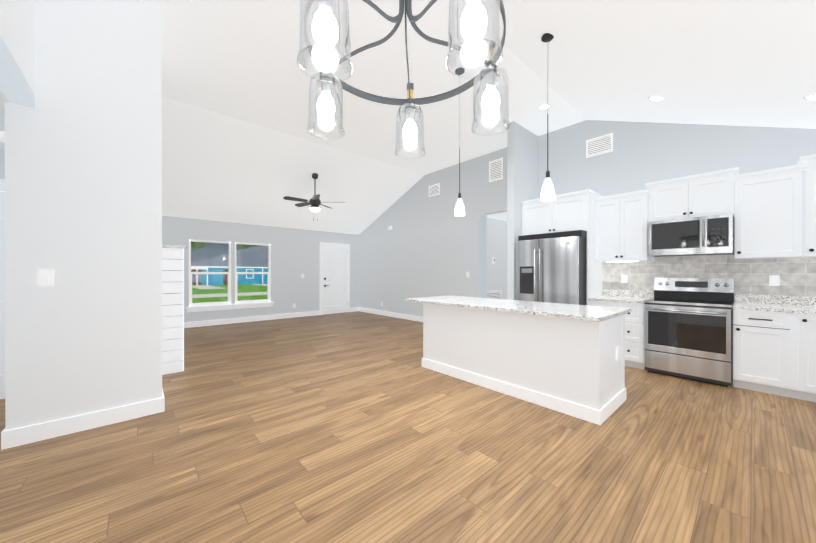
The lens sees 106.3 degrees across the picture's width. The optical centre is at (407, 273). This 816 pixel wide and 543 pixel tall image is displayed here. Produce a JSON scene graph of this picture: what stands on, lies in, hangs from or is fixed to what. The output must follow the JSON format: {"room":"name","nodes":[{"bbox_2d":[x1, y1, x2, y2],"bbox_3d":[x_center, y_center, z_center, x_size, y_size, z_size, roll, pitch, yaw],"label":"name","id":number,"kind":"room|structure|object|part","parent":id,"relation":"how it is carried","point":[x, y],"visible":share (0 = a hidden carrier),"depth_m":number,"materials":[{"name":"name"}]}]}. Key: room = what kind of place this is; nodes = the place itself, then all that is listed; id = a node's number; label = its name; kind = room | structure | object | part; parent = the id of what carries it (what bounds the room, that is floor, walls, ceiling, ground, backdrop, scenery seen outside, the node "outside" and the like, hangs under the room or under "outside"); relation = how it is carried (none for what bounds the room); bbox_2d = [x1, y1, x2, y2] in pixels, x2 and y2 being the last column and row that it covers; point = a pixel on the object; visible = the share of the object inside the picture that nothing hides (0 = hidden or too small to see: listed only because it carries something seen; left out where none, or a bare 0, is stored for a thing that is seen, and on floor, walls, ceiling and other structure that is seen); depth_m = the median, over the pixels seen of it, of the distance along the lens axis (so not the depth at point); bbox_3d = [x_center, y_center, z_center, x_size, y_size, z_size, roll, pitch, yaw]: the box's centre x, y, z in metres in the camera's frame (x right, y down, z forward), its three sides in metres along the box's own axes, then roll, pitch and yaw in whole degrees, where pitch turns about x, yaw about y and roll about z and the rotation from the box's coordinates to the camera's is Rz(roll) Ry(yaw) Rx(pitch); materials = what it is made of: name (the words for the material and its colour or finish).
{"room":"kitchen","nodes":[
{"label":"kitchen","id":0,"kind":"room"},
{"bbox_2d":[0,0,34,179],"bbox_3d":[-2.215,-0.741,0.507,1.500,4.000,6.550,0,0,-42],"label":"wall","id":1,"kind":"structure","parent":0,"point":[17,26],"depth_m":2.04,"materials":[{"name":"white paint"}]},
{"bbox_2d":[0,192,4,398],"bbox_3d":[-4.208,0.217,2.902,0.760,2.050,0.040,0,0,-42],"label":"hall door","id":2,"kind":"structure","parent":1,"relation":"in","point":[2,295],"depth_m":3.04,"materials":[{"name":"white"}]},
{"bbox_2d":[0,179,4,191],"bbox_3d":[-4.203,0.161,2.896,0.940,2.185,0.060,0,0,-42],"label":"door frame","id":3,"kind":"structure","parent":1,"relation":"attached to","point":[2,185],"depth_m":3.03,"materials":[{"name":"white wood"}]},
{"bbox_2d":[0,131,4,142],"bbox_3d":[-2.957,-0.995,2.221,0.050,0.080,0.080,0,0,-42],"label":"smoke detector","id":4,"kind":"object","parent":1,"relation":"attached to","point":[2,136],"depth_m":2.21,"materials":[{"name":"white plastic"}]},
{"bbox_2d":[5,0,144,430],"bbox_3d":[-2.653,-0.645,2.490,0.750,3.800,0.120,0,0,-42],"label":"wall","id":5,"kind":"structure","parent":0,"point":[83,183],"depth_m":2.43,"materials":[{"name":"white paint"}]},
{"bbox_2d":[37,270,53,286],"bbox_3d":[-2.749,0.035,2.320,0.080,0.125,0.008,0,0,-42],"label":"switch plate","id":6,"kind":"object","parent":5,"relation":"attached to","point":[45,277],"depth_m":2.32,"materials":[{"name":"white plastic"}]},
{"bbox_2d":[1,398,161,449],"bbox_3d":[-2.569,1.192,2.477,0.886,0.125,0.016,0,0,-42],"label":"baseboard","id":7,"kind":"structure","parent":5,"relation":"attached to","point":[37,432],"depth_m":2.42,"materials":[{"name":"white wood"}]},
{"bbox_2d":[145,0,161,400],"bbox_3d":[-2.698,-0.647,3.212,0.120,3.800,1.260,0,0,-42],"label":"wall","id":8,"kind":"structure","parent":0,"point":[153,8],"depth_m":2.74,"materials":[{"name":"white paint"}]},
{"bbox_2d":[162,388,164,411],"bbox_3d":[-2.642,1.190,3.255,0.016,0.125,1.276,0,0,-42],"label":"baseboard","id":9,"kind":"structure","parent":8,"relation":"attached to","point":[163,398],"depth_m":2.78,"materials":[{"name":"white wood"}]},
{"bbox_2d":[162,245,186,374],"bbox_3d":[-3.023,0.449,3.854,0.380,1.605,0.200,0,0,-42],"label":"wall","id":10,"kind":"structure","parent":0,"point":[172,309],"depth_m":3.83,"materials":[{"name":"white wood"}]},
{"bbox_2d":[162,216,358,322],"bbox_3d":[-4.844,-0.116,7.329,8.800,2.720,0.150,0,0,-42],"label":"wall","id":11,"kind":"structure","parent":0,"point":[295,254],"depth_m":8.41,"materials":[{"name":"grey paint"}]},
{"bbox_2d":[189,239,270,306],"bbox_3d":[-4.407,-0.012,7.696,1.820,1.570,0.120,0,0,-42],"label":"window","id":12,"kind":"structure","parent":11,"relation":"in","point":[232,273],"depth_m":7.65,"materials":[{"name":"white plastic"}]},
{"bbox_2d":[186,302,273,311],"bbox_3d":[-4.369,0.830,7.654,1.920,0.113,0.095,0,0,-42],"label":"window sill","id":13,"kind":"structure","parent":11,"relation":"attached to","point":[223,307],"depth_m":7.55,"materials":[{"name":"white wood"}]},
{"bbox_2d":[184,311,319,327],"bbox_3d":[-5.306,1.182,6.812,7.120,0.125,0.016,0,0,-42],"label":"baseboard","id":14,"kind":"structure","parent":11,"relation":"attached to","point":[301,314],"depth_m":7.85,"materials":[{"name":"white wood"}]},
{"bbox_2d":[320,242,349,314],"bbox_3d":[-2.255,0.154,9.489,1.000,2.170,0.048,0,0,-42],"label":"door frame","id":15,"kind":"structure","parent":11,"relation":"attached to","point":[321,275],"depth_m":9.18,"materials":[{"name":"white wood"}]},
{"bbox_2d":[323,245,347,313],"bbox_3d":[-2.237,0.186,9.475,0.868,2.090,0.087,0,0,-42],"label":"front door","id":16,"kind":"structure","parent":11,"relation":"in","point":[335,279],"depth_m":9.47,"materials":[{"name":"white wood"}]},
{"bbox_2d":[350,307,358,311],"bbox_3d":[-1.764,1.175,9.947,0.340,0.125,0.016,0,0,-42],"label":"baseboard","id":17,"kind":"structure","parent":11,"relation":"attached to","point":[351,309],"depth_m":9.96,"materials":[{"name":"white wood"}]},
{"bbox_2d":[0,311,815,542],"bbox_3d":[-0.711,1.311,4.246,10.900,0.120,10.250,0,0,-42],"label":"floor","id":18,"kind":"structure","parent":0,"point":[356,427],"depth_m":2.06,"materials":[{"name":"brown wood"}]},
{"bbox_2d":[422,303,625,424],"bbox_3d":[1.178,0.820,3.580,0.782,0.865,2.122,0,0,-42],"label":"kitchen island","id":19,"kind":"object","parent":18,"relation":"on","point":[568,359],"depth_m":2.98,"materials":[{"name":"white"}]},
{"bbox_2d":[405,295,630,322],"bbox_3d":[1.102,0.368,3.658,0.940,0.036,2.390,0,0,-42],"label":"island countertop","id":20,"kind":"structure","parent":19,"relation":"on","point":[554,310],"depth_m":3.16,"materials":[{"name":"white stone"}]},
{"bbox_2d":[516,226,587,304],"bbox_3d":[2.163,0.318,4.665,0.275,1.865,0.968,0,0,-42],"label":"refrigerator","id":21,"kind":"object","parent":18,"relation":"on","point":[552,265],"depth_m":4.50,"materials":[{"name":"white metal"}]},
{"bbox_2d":[588,230,603,297],"bbox_3d":[2.490,0.317,4.954,0.598,1.865,0.968,0,0,-42],"label":"tall cabinet","id":22,"kind":"object","parent":18,"relation":"on","point":[595,269],"depth_m":4.54,"materials":[{"name":"white wood"}]},
{"bbox_2d":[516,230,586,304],"bbox_3d":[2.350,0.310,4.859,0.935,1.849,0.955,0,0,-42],"label":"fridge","id":23,"kind":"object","parent":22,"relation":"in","point":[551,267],"depth_m":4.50,"materials":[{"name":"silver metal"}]},
{"bbox_2d":[588,302,607,306],"bbox_3d":[2.934,0.818,4.476,0.628,0.865,0.334,0,0,-42],"label":"base cabinet","id":24,"kind":"object","parent":18,"relation":"on","point":[605,304],"depth_m":4.30,"materials":[{"name":"white wood"}]},
{"bbox_2d":[608,302,643,369],"bbox_3d":[3.128,0.819,4.257,0.628,0.865,0.370,0,0,-42],"label":"base cabinet","id":25,"kind":"object","parent":18,"relation":"on","point":[634,320],"depth_m":4.00,"materials":[{"name":"white wood"}]},
{"bbox_2d":[644,302,743,388],"bbox_3d":[3.508,0.804,3.778,0.673,0.896,0.831,0,0,-42],"label":"oven","id":26,"kind":"object","parent":18,"relation":"on","point":[695,341],"depth_m":3.51,"materials":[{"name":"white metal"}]},
{"bbox_2d":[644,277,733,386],"bbox_3d":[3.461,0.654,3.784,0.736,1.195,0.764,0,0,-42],"label":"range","id":27,"kind":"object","parent":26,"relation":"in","point":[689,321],"depth_m":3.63,"materials":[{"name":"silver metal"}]},
{"bbox_2d":[588,294,815,313],"bbox_3d":[3.751,0.364,3.527,0.660,0.047,2.842,0,0,-42],"label":"countertop","id":28,"kind":"structure","parent":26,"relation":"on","point":[603,297],"depth_m":3.50,"materials":[{"name":"grey stone"}]},
{"bbox_2d":[744,310,791,397],"bbox_3d":[3.904,0.821,3.380,0.628,0.865,0.411,0,0,-42],"label":"base cabinet","id":29,"kind":"object","parent":18,"relation":"on","point":[767,335],"depth_m":3.15,"materials":[{"name":"white wood"}]},
{"bbox_2d":[792,314,815,401],"bbox_3d":[4.204,0.821,3.041,0.628,0.865,0.495,0,0,-42],"label":"base cabinet","id":30,"kind":"object","parent":18,"relation":"on","point":[803,325],"depth_m":2.98,"materials":[{"name":"white wood"}]},
{"bbox_2d":[162,0,815,234],"bbox_3d":[-1.514,-1.893,3.562,8.800,1.489,10.200,0,0,-42],"label":"ceiling","id":31,"kind":"structure","parent":0,"point":[240,144],"depth_m":3.74,"materials":[{"name":"white paint"}]},
{"bbox_2d":[283,173,345,220],"bbox_3d":[-2.082,-1.670,6.705,1.252,1.031,1.278,0,0,-42],"label":"ceiling fan","id":32,"kind":"object","parent":31,"relation":"hanging from","point":[314,202],"visible":1,"depth_m":6.66,"materials":[{"name":"brown metal"}]},
{"bbox_2d":[296,0,510,158],"bbox_3d":[-0.010,-1.311,1.040,0.764,1.525,0.764,0,0,-42],"label":"chandelier","id":33,"kind":"object","parent":31,"relation":"hanging from","point":[476,21],"visible":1,"depth_m":1.05,"materials":[{"name":"clear glass"}]},
{"bbox_3d":[-0.010,-1.409,1.049,0.684,1.328,0.684,0,0,-42],"label":"frame","id":34,"kind":"part","parent":33,"relation":"part of","materials":[{"name":"grey metal"}]},
{"bbox_2d":[454,68,464,216],"bbox_3d":[0.638,-1.606,3.771,0.132,1.785,0.132,0,0,-42],"label":"pendant light","id":35,"kind":"object","parent":31,"relation":"hanging from","point":[459,210],"visible":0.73,"depth_m":3.74,"materials":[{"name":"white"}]},
{"bbox_2d":[538,104,550,109],"bbox_3d":[2.048,-2.497,4.589,0.170,0.006,0.170,0,0,-42],"label":"recessed light","id":36,"kind":"object","parent":31,"relation":"in","point":[544,106],"visible":1,"depth_m":4.57,"materials":[{"name":"white"}]},
{"bbox_2d":[540,33,554,201],"bbox_3d":[1.353,-1.503,2.962,0.132,1.583,0.132,0,0,-42],"label":"pendant light","id":37,"kind":"object","parent":31,"relation":"hanging from","point":[547,192],"visible":0.96,"depth_m":2.94,"materials":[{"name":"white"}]},
{"bbox_2d":[648,96,664,100],"bbox_3d":[2.922,-2.060,3.602,0.170,0.069,0.158,0,0,-42],"label":"recessed light","id":38,"kind":"object","parent":31,"relation":"in","point":[656,98],"visible":1,"depth_m":3.59,"materials":[{"name":"white"}]},
{"bbox_2d":[803,94,815,100],"bbox_3d":[3.678,-1.583,2.750,0.170,0.069,0.158,0,0,-42],"label":"recessed light","id":39,"kind":"object","parent":31,"relation":"in","point":[811,97],"visible":1,"depth_m":2.78,"materials":[{"name":"white"}]},
{"bbox_2d":[478,121,537,299],"bbox_3d":[2.395,-0.654,6.556,3.020,3.800,1.440,0,0,-42],"label":"wall","id":40,"kind":"structure","parent":0,"point":[522,163],"depth_m":5.32,"materials":[{"name":"grey paint"}]},
{"bbox_2d":[487,290,501,298],"bbox_3d":[1.957,0.625,6.963,0.620,0.460,0.011,0,0,-42],"label":"air vent","id":41,"kind":"object","parent":40,"relation":"in","point":[494,294],"visible":0.23,"depth_m":6.99,"materials":[{"name":"grey"}]},
{"bbox_2d":[359,120,815,316],"bbox_3d":[1.725,-0.754,6.430,0.150,4.000,10.200,0,0,-42],"label":"wall","id":42,"kind":"structure","parent":0,"point":[426,246],"depth_m":6.19,"materials":[{"name":"grey paint"}]},
{"bbox_2d":[359,307,422,321],"bbox_3d":[-0.021,1.179,8.282,0.016,0.125,4.820,0,0,-42],"label":"baseboard","id":43,"kind":"structure","parent":42,"relation":"attached to","point":[409,317],"depth_m":8.75,"materials":[{"name":"white wood"}]},
{"bbox_2d":[429,183,439,196],"bbox_3d":[0.643,-2.047,7.527,0.011,0.270,0.360,0,0,-42],"label":"air vent","id":44,"kind":"object","parent":42,"relation":"in","point":[434,190],"visible":1,"depth_m":7.51,"materials":[{"name":"grey metal"}]},
{"bbox_2d":[489,158,502,181],"bbox_3d":[1.790,-2.104,6.231,0.011,0.420,0.310,0,0,-42],"label":"air vent","id":45,"kind":"object","parent":42,"relation":"in","point":[495,170],"visible":1,"depth_m":6.22,"materials":[{"name":"grey metal"}]},
{"bbox_2d":[521,198,547,233],"bbox_3d":[2.345,-0.894,5.138,0.628,0.554,0.542,0,0,-42],"label":"upper cabinet","id":46,"kind":"object","parent":42,"relation":"attached to","point":[534,214],"depth_m":4.99,"materials":[{"name":"white wood"}]},
{"bbox_2d":[548,190,595,229],"bbox_3d":[2.629,-0.893,4.817,0.628,0.554,0.542,0,0,-42],"label":"upper cabinet","id":47,"kind":"object","parent":42,"relation":"attached to","point":[569,211],"depth_m":4.56,"materials":[{"name":"white wood"}]},
{"bbox_2d":[586,133,612,157],"bbox_3d":[3.022,-2.021,4.838,0.011,0.280,0.370,0,0,-42],"label":"air vent","id":48,"kind":"object","parent":42,"relation":"in","point":[603,144],"visible":1,"depth_m":4.83,"materials":[{"name":"grey metal"}]},
{"bbox_2d":[596,190,655,261],"bbox_3d":[3.134,-0.634,4.458,0.348,0.910,0.624,0,0,-42],"label":"upper cabinet","id":49,"kind":"object","parent":42,"relation":"attached to","point":[622,220],"depth_m":4.32,"materials":[{"name":"white wood"}]},
{"bbox_2d":[648,178,679,217],"bbox_3d":[3.497,-0.926,4.032,0.368,0.484,0.441,0,0,-42],"label":"upper cabinet","id":50,"kind":"object","parent":42,"relation":"attached to","point":[663,197],"depth_m":3.97,"materials":[{"name":"white wood"}]},
{"bbox_2d":[648,210,735,257],"bbox_3d":[3.578,-0.461,3.885,0.423,0.450,0.760,0,0,-42],"label":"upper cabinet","id":51,"kind":"object","parent":42,"relation":"attached to","point":[697,235],"depth_m":3.73,"materials":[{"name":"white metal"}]},
{"bbox_2d":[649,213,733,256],"bbox_3d":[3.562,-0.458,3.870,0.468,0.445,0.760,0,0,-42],"label":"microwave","id":52,"kind":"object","parent":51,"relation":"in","point":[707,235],"depth_m":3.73,"materials":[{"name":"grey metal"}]},
{"bbox_2d":[680,170,735,217],"bbox_3d":[3.714,-0.926,3.787,0.368,0.484,0.441,0,0,-42],"label":"upper cabinet","id":53,"kind":"object","parent":42,"relation":"attached to","point":[705,193],"depth_m":3.66,"materials":[{"name":"white wood"}]},
{"bbox_2d":[604,290,815,305],"bbox_3d":[3.987,0.302,3.736,0.030,0.100,2.842,0,0,-42],"label":"backsplash","id":54,"kind":"structure","parent":42,"relation":"attached to","point":[776,299],"depth_m":3.59,"materials":[{"name":"grey stone"}]},
{"bbox_2d":[732,166,803,261],"bbox_3d":[4.032,-0.632,3.443,0.348,0.910,0.477,0,0,-42],"label":"upper cabinet","id":55,"kind":"object","parent":42,"relation":"attached to","point":[770,206],"depth_m":3.32,"materials":[{"name":"white wood"}]},
{"bbox_2d":[800,158,815,257],"bbox_3d":[4.411,-0.671,3.015,0.348,0.990,0.625,0,0,-42],"label":"upper cabinet","id":56,"kind":"object","parent":42,"relation":"attached to","point":[809,164],"depth_m":3.12,"materials":[{"name":"white wood"}]},
{"label":"outside","id":57,"kind":"structure","parent":0,"visible":0},
{"bbox_2d":[192,284,266,302],"bbox_3d":[-53.255,1.794,105.508,220.000,0.165,211.040,0,0,-42],"label":"ground","id":58,"kind":"structure","parent":57,"point":[246,290],"depth_m":30.31,"materials":[{"name":"green plant"}]},
{"bbox_2d":[191,242,258,250],"bbox_3d":[-43.256,-13.325,71.667,60.945,30.252,47.935,0,0,-42],"label":"trees","id":59,"kind":"object","parent":58,"relation":"on","point":[203,244],"depth_m":71.79,"materials":[{"name":"green plant"}]},
{"bbox_2d":[191,245,267,285],"bbox_3d":[-27.843,-2.176,61.235,29.800,8.000,16.220,0,0,-42],"label":"house","id":60,"kind":"structure","parent":58,"relation":"on","point":[241,265],"depth_m":51.55,"materials":[{"name":"blue"}]}
]}

